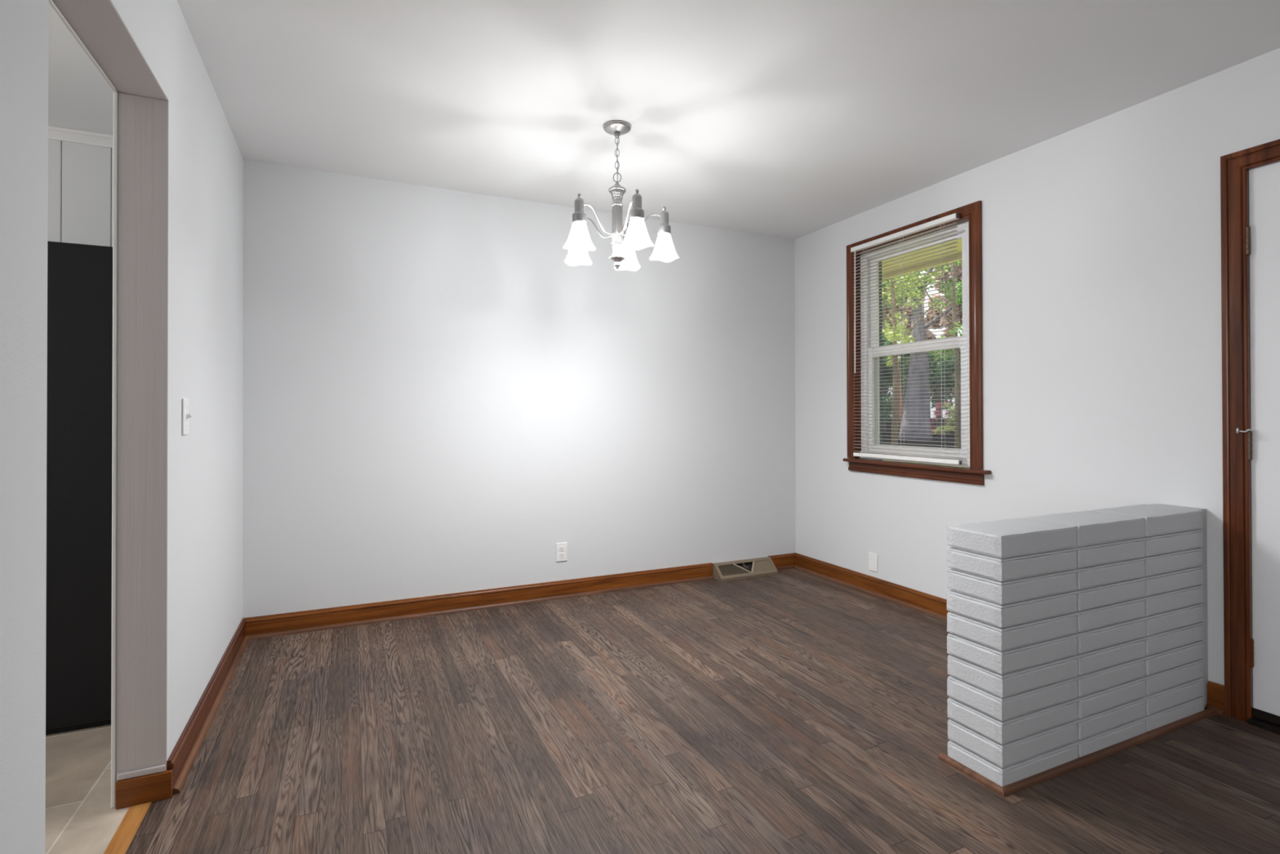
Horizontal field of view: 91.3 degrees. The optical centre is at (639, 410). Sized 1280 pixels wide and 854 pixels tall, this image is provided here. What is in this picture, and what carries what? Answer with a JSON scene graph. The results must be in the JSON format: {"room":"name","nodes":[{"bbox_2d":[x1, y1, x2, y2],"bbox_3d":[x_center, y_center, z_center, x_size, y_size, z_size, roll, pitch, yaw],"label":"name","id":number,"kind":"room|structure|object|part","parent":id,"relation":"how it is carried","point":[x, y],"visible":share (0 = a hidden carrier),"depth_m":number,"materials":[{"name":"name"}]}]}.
{"room":"dining room","nodes":[
{"label":"dining room","id":0,"kind":"room"},
{"bbox_2d":[47,139,113,246],"bbox_3d":[-3.477,-0.061,2.489,2.982,2.438,0.040,0,0,-25],"label":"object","id":1,"kind":"structure","parent":0,"point":[81,175],"depth_m":2.89,"materials":[{"name":"paint"}]},
{"bbox_2d":[48,125,113,148],"bbox_3d":[-3.464,-1.257,2.462,2.984,0.048,0.036,0,0,-25],"label":"crown molding","id":2,"kind":"structure","parent":1,"relation":"attached to","point":[55,133],"depth_m":2.87,"materials":[{"name":"white paint"}]},
{"bbox_2d":[0,0,243,853],"bbox_3d":[-1.417,-0.045,1.736,0.120,2.490,3.141,0,0,-25],"label":"wall","id":3,"kind":"structure","parent":0,"point":[205,300],"depth_m":1.87,"materials":[{"name":"paint"}]},
{"bbox_2d":[48,0,168,808],"bbox_3d":[-1.301,0.076,1.472,0.130,2.142,0.942,0,0,-25],"label":"door frame","id":4,"kind":"structure","parent":3,"relation":"attached to","point":[143,122],"depth_m":1.84,"materials":[{"name":"paint"}]},
{"bbox_2d":[52,0,168,100],"bbox_3d":[-1.298,-0.933,1.479,0.119,0.003,0.819,0,0,-25],"label":"door frame","id":5,"kind":"structure","parent":3,"relation":"attached to","point":[97,24],"depth_m":1.59,"materials":[{"name":"paint"}]},
{"bbox_2d":[115,768,173,809],"bbox_3d":[-1.453,1.111,1.834,0.131,0.078,0.016,0,0,-25],"label":"baseboard","id":6,"kind":"object","parent":3,"relation":"attached to","point":[154,787],"visible":1,"depth_m":1.83,"materials":[{"name":"brown wood"}]},
{"bbox_2d":[116,764,165,780],"bbox_3d":[-1.462,1.062,1.834,0.114,0.020,0.010,0,0,-25],"label":"cap","id":7,"kind":"object","parent":6,"relation":"on","point":[156,769],"visible":1,"depth_m":1.83,"materials":[{"name":"paint"}]},
{"bbox_2d":[182,398,191,435],"bbox_3d":[-1.492,0.021,2.064,0.021,0.120,0.072,0,0,-25],"label":"light switch","id":8,"kind":"object","parent":3,"relation":"attached to","point":[186,415],"visible":1,"depth_m":2.05,"materials":[{"name":"plastic"}]},
{"bbox_2d":[167,617,248,794],"bbox_3d":[-1.702,1.103,2.529,0.032,0.104,1.446,0,0,-25],"label":"baseboard","id":9,"kind":"structure","parent":3,"relation":"attached to","point":[181,759],"depth_m":2.27,"materials":[{"name":"brown wood"}]},
{"bbox_2d":[242,160,795,617],"bbox_3d":[-1.843,-0.035,3.346,6.870,2.490,0.140,0,0,-25],"label":"wall","id":10,"kind":"structure","parent":0,"point":[442,393],"depth_m":3.72,"materials":[{"name":"paint"}]},
{"bbox_2d":[242,562,714,639],"bbox_3d":[-0.755,1.109,3.747,2.775,0.104,0.032,0,0,-25],"label":"baseboard","id":11,"kind":"structure","parent":10,"relation":"attached to","point":[296,622],"depth_m":3.62,"materials":[{"name":"brown wood"}]},
{"bbox_2d":[555,542,567,561],"bbox_3d":[-0.486,0.880,3.886,0.070,0.115,0.009,0,0,-25],"label":"wall outlet","id":12,"kind":"object","parent":10,"relation":"attached to","point":[561,548],"visible":1,"depth_m":3.88,"materials":[{"name":"plastic"}]},
{"bbox_2d":[559,552,564,557],"bbox_3d":[-0.485,0.899,3.884,0.034,0.027,0.002,0,0,-25],"label":"receptacle","id":13,"kind":"object","parent":12,"relation":"attached to","point":[561,554],"depth_m":3.88,"materials":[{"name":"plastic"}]},
{"bbox_2d":[768,552,795,570],"bbox_3d":[1.053,1.111,4.585,0.250,0.104,0.032,0,0,-25],"label":"baseboard","id":14,"kind":"structure","parent":10,"relation":"attached to","point":[787,561],"depth_m":4.59,"materials":[{"name":"brown wood"}]},
{"bbox_3d":[1.056,1.153,4.578,0.250,0.018,0.017,0,0,-25],"label":"shoe moulding","id":15,"kind":"part","parent":14,"relation":"part of","materials":[{"name":"brown wood"}]},
{"bbox_2d":[44,568,1279,853],"bbox_3d":[-0.412,1.163,0.209,6.630,0.050,6.741,0,0,-25],"label":"floor","id":16,"kind":"structure","parent":0,"point":[793,710],"depth_m":2.09,"materials":[{"name":"brown wood"}]},
{"bbox_2d":[45,240,112,734],"bbox_3d":[-2.327,0.280,2.522,0.781,1.752,0.783,0,0,-25],"label":"refrigerator","id":17,"kind":"object","parent":16,"relation":"on","point":[79,419],"visible":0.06,"depth_m":2.24,"materials":[{"name":"black metal"}]},
{"bbox_2d":[103,801,151,853],"bbox_3d":[-1.287,1.161,1.459,0.050,0.034,0.800,0,0,-25],"label":"trim","id":18,"kind":"structure","parent":16,"relation":"on","point":[122,839],"depth_m":1.71,"materials":[{"name":"brown wood"}]},
{"bbox_2d":[712,556,777,581],"bbox_3d":[0.740,1.112,4.392,0.474,0.100,0.119,0,0,-25],"label":"floor vent","id":19,"kind":"object","parent":16,"relation":"in","point":[758,566],"visible":1,"depth_m":4.37,"materials":[{"name":"beige metal"}]},
{"bbox_2d":[48,0,1279,239],"bbox_3d":[-0.409,-1.361,0.256,6.870,0.120,6.991,0,0,-25],"label":"ceiling","id":20,"kind":"structure","parent":0,"point":[793,119],"depth_m":2.46,"materials":[{"name":"paint"}]},
{"bbox_2d":[569,120,672,268],"bbox_3d":[-0.083,-0.963,2.830,0.526,0.646,0.545,0,0,-6],"label":"chandelier","id":21,"kind":"object","parent":20,"relation":"hanging from","point":[622,242],"visible":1,"depth_m":2.81,"materials":[{"name":"silver metal"}]},
{"bbox_3d":[-0.290,-0.747,2.934,0.130,0.113,0.130,0,0,9],"label":"lamp shade","id":22,"kind":"part","parent":21,"relation":"part of","materials":[{"name":"white glass"}]},
{"bbox_3d":[-0.260,-0.748,2.683,0.130,0.113,0.130,0,0,27],"label":"lamp shade","id":23,"kind":"part","parent":21,"relation":"part of","materials":[{"name":"white glass"}]},
{"bbox_3d":[-0.184,-0.843,2.755,0.183,0.111,0.008,0,0,-43],"label":"arm","id":24,"kind":"part","parent":21,"relation":"part of","materials":[{"name":"silver metal"}]},
{"bbox_3d":[-0.199,-0.842,2.883,0.183,0.111,0.008,0,0,29],"label":"arm","id":25,"kind":"part","parent":21,"relation":"part of","materials":[{"name":"silver metal"}]},
{"bbox_3d":[-0.103,-1.152,2.832,0.016,0.180,0.015,0,0,-45],"label":"chain","id":26,"kind":"part","parent":21,"relation":"part of","materials":[{"name":"silver metal"}]},
{"bbox_3d":[-0.103,-1.135,2.832,0.010,0.213,0.010,0,0,-25],"label":"cord","id":27,"kind":"part","parent":21,"relation":"part of","materials":[{"name":"silver metal"}]},
{"bbox_3d":[-0.057,-0.843,2.729,0.008,0.111,0.183,0,0,-25],"label":"arm","id":28,"kind":"part","parent":21,"relation":"part of","materials":[{"name":"silver metal"}]},
{"bbox_3d":[-0.061,-0.747,3.040,0.135,0.113,0.135,0,0,-25],"label":"lamp shade","id":29,"kind":"part","parent":21,"relation":"part of","materials":[{"name":"white glass"}]},
{"bbox_3d":[-0.012,-0.749,2.634,0.130,0.113,0.130,0,0,44],"label":"lamp shade","id":30,"kind":"part","parent":21,"relation":"part of","materials":[{"name":"white glass"}]},
{"bbox_3d":[0.007,-0.842,2.843,0.176,0.111,0.064,0,0,-25],"label":"arm","id":31,"kind":"part","parent":21,"relation":"part of","materials":[{"name":"silver metal"}]},
{"bbox_3d":[0.111,-0.748,2.855,0.130,0.113,0.130,0,0,-25],"label":"lamp shade","id":32,"kind":"part","parent":21,"relation":"part of","materials":[{"name":"white glass"}]},
{"bbox_2d":[795,48,1279,684],"bbox_3d":[2.648,-0.054,1.636,0.160,2.490,6.741,0,0,-25],"label":"wall","id":33,"kind":"structure","parent":0,"point":[1101,238],"depth_m":2.86,"materials":[{"name":"paint"}]},
{"bbox_2d":[795,552,950,620],"bbox_3d":[1.626,1.104,3.609,0.032,0.104,2.286,0,0,-25],"label":"baseboard","id":34,"kind":"structure","parent":33,"relation":"attached to","point":[933,605],"depth_m":3.92,"materials":[{"name":"brown wood"}]},
{"bbox_2d":[868,551,877,572],"bbox_3d":[1.476,0.960,3.961,0.007,0.116,0.074,0,0,-25],"label":"wall plate","id":35,"kind":"object","parent":33,"relation":"attached to","point":[873,557],"visible":1,"depth_m":3.96,"materials":[{"name":"plastic"}]},
{"bbox_2d":[843,200,991,484],"bbox_3d":[1.675,-0.364,3.733,0.264,1.560,1.040,0,0,-25],"label":"window","id":36,"kind":"structure","parent":33,"relation":"in","point":[969,226],"depth_m":3.69,"materials":[{"name":"white plastic"}]},
{"bbox_3d":[1.699,-0.064,3.774,0.008,0.640,0.728,0,0,-25],"label":"screen frame","id":37,"kind":"part","parent":36,"relation":"part of","materials":[{"name":"white plastic"}]},
{"bbox_3d":[1.772,-0.364,3.778,0.052,1.560,1.040,0,0,-25],"label":"exterior trim","id":38,"kind":"part","parent":36,"relation":"part of","materials":[{"name":"paint"}]},
{"bbox_2d":[850,213,961,464],"bbox_3d":[1.551,-0.384,3.716,0.042,1.356,0.790,0,0,-25],"label":"window blind","id":39,"kind":"object","parent":36,"relation":"attached to","point":[954,216],"visible":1,"depth_m":3.67,"materials":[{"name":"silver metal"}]},
{"bbox_3d":[1.436,-0.380,3.975,0.027,1.304,0.001,0,0,-25],"label":"ladder cord","id":40,"kind":"part","parent":39,"relation":"part of","materials":[{"name":"white fabric"}]},
{"bbox_3d":[1.557,-0.382,3.714,0.027,1.304,0.001,0,0,-25],"label":"ladder cord","id":41,"kind":"part","parent":39,"relation":"part of","materials":[{"name":"white fabric"}]},
{"bbox_3d":[1.557,0.282,3.712,0.024,0.024,0.775,0,0,-25],"label":"rail","id":42,"kind":"part","parent":39,"relation":"part of","materials":[{"name":"white plastic"}]},
{"bbox_3d":[1.675,-0.384,3.458,0.027,1.304,0.001,0,0,-25],"label":"ladder cord","id":43,"kind":"part","parent":39,"relation":"part of","materials":[{"name":"white fabric"}]},
{"bbox_3d":[1.653,-0.071,3.755,0.026,0.676,0.745,0,0,-25],"label":"sash","id":44,"kind":"part","parent":36,"relation":"part of","materials":[{"name":"white plastic"}]},
{"bbox_3d":[1.677,-0.676,3.770,0.026,0.625,0.745,0,0,-25],"label":"sash","id":45,"kind":"part","parent":36,"relation":"part of","materials":[{"name":"white plastic"}]},
{"bbox_2d":[1204,680,1224,715],"bbox_3d":[2.194,1.095,2.382,0.032,0.104,0.054,0,0,-25],"label":"baseboard","id":46,"kind":"structure","parent":33,"relation":"attached to","point":[1215,691],"depth_m":2.38,"materials":[{"name":"brown wood"}]},
{"bbox_3d":[2.188,1.138,2.379,0.017,0.018,0.054,0,0,-25],"label":"shoe moulding","id":47,"kind":"part","parent":46,"relation":"part of","materials":[{"name":"brown wood"}]},
{"bbox_2d":[1220,138,1279,733],"bbox_3d":[2.484,0.089,1.915,0.223,2.109,1.052,0,0,-25],"label":"door","id":48,"kind":"structure","parent":33,"relation":"in","point":[1250,178],"depth_m":2.30,"materials":[{"name":"paint"}]},
{"bbox_2d":[937,503,1217,796],"bbox_3d":[1.597,0.762,2.221,1.251,0.770,0.227,0,0,-25],"label":"wall","id":49,"kind":"structure","parent":0,"point":[1075,640],"depth_m":2.04,"materials":[{"name":"brick"}]},
{"bbox_3d":[1.582,1.138,2.212,1.216,0.018,0.227,0,0,-25],"label":"moulding","id":50,"kind":"part","parent":49,"relation":"part of","materials":[{"name":"brown wood"}]},
{"bbox_3d":[1.168,0.193,5.032,0.012,2.745,5.850,0,0,-25],"label":"wall","id":51,"kind":"structure","parent":0,"visible":0},
{"bbox_2d":[881,238,961,279],"bbox_3d":[2.285,-1.254,3.824,1.020,0.220,9.000,0,0,-25],"label":"roof eave","id":52,"kind":"object","parent":51,"relation":"attached to","point":[958,244],"visible":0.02,"depth_m":4.87},
{"label":"outside","id":53,"kind":"structure","parent":0,"visible":0},
{"bbox_2d":[882,433,969,467],"bbox_3d":[4.699,1.127,12.091,12.300,0.850,42.000,0,0,-25],"label":"lawn","id":54,"kind":"structure","parent":53,"point":[886,438],"depth_m":14.02,"materials":[{"name":"green plant"}]},
{"bbox_2d":[882,353,910,434],"bbox_3d":[8.179,-0.621,19.331,1.251,2.933,1.544,0,0,7],"label":"young pine","id":55,"kind":"object","parent":54,"relation":"on","point":[900,392],"visible":0.16,"depth_m":19.31,"materials":[{"name":"green plant"}]},
{"bbox_2d":[881,262,959,444],"bbox_3d":[4.054,-1.013,9.699,1.251,3.702,1.253,0,0,-25],"label":"leafy tree","id":56,"kind":"object","parent":54,"relation":"on","point":[895,391],"visible":0.3,"depth_m":9.67,"materials":[{"name":"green plant"}]},
{"bbox_2d":[881,259,962,439],"bbox_3d":[6.886,-2.374,15.333,4.917,6.468,4.896,0,0,-25],"label":"shade tree","id":57,"kind":"object","parent":54,"relation":"on","point":[909,405],"visible":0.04,"depth_m":15.31,"materials":[{"name":"grey plant"}]},
{"bbox_2d":[915,261,962,448],"bbox_3d":[5.234,-1.157,10.311,2.374,3.897,1.287,0,0,38],"label":"leafy tree","id":58,"kind":"object","parent":54,"relation":"on","point":[957,394],"visible":0.18,"depth_m":10.21,"materials":[{"name":"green plant"}]},
{"bbox_2d":[930,400,951,436],"bbox_3d":[7.767,0.208,16.242,0.584,0.965,0.618,0,0,-25],"label":"bush","id":59,"kind":"object","parent":54,"relation":"on","point":[939,406],"visible":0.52,"depth_m":16.17,"materials":[{"name":"plant"}]},
{"bbox_2d":[932,403,954,435],"bbox_3d":[7.804,0.212,15.645,0.848,0.831,0.835,0,0,-25],"label":"bush","id":60,"kind":"object","parent":54,"relation":"on","point":[948,429],"visible":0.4,"depth_m":15.67,"materials":[{"name":"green plant"}]},
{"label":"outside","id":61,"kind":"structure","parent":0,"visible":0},
{"bbox_2d":[882,417,954,435],"bbox_3d":[28.602,0.902,51.832,64.500,0.001,110.000,0,0,-25],"label":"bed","id":62,"kind":"object","parent":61,"point":[888,424],"visible":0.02,"depth_m":30.07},
{"bbox_2d":[881,279,907,393],"bbox_3d":[15.703,-4.399,41.194,3.718,10.726,3.772,0,0,-25],"label":"tree","id":63,"kind":"object","parent":62,"relation":"on","point":[899,306],"visible":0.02,"depth_m":40.02,"materials":[{"name":"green plant"}]},
{"bbox_2d":[882,332,910,431],"bbox_3d":[8.716,-1.012,22.364,2.065,3.745,2.014,0,0,-25],"label":"evergreen shrub","id":64,"kind":"object","parent":62,"relation":"on","point":[886,413],"visible":0.21,"depth_m":21.98,"materials":[{"name":"green plant"}]},
{"bbox_2d":[887,363,909,416],"bbox_3d":[13.083,-0.996,30.190,2.021,3.793,2.050,0,0,-25],"label":"evergreen shrub","id":65,"kind":"object","parent":62,"relation":"on","point":[905,368],"visible":0.11,"depth_m":29.80,"materials":[{"name":"green plant"}]},
{"bbox_2d":[898,285,947,399],"bbox_3d":[23.038,-4.961,51.001,3.929,11.946,4.141,0,0,-25],"label":"tree","id":66,"kind":"object","parent":62,"relation":"on","point":[923,294],"visible":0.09,"depth_m":50.34,"materials":[{"name":"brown plant"}]},
{"bbox_2d":[928,351,960,426],"bbox_3d":[11.293,-0.733,23.501,2.263,3.192,2.143,0,0,-25],"label":"evergreen shrub","id":67,"kind":"object","parent":62,"relation":"on","point":[939,392],"visible":0.52,"depth_m":23.17,"materials":[{"name":"green plant"}]},
{"bbox_2d":[933,259,962,398],"bbox_3d":[20.609,-4.998,39.684,3.484,11.887,3.400,0,0,3],"label":"tree","id":68,"kind":"object","parent":62,"relation":"on","point":[959,316],"visible":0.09,"depth_m":39.97,"materials":[{"name":"brown plant"}]},
{"bbox_2d":[945,351,960,405],"bbox_3d":[13.980,-0.970,26.578,2.116,3.693,1.995,0,0,-25],"label":"evergreen shrub","id":69,"kind":"object","parent":62,"relation":"on","point":[952,385],"visible":0.02,"depth_m":26.81,"materials":[{"name":"green plant"}]}
]}

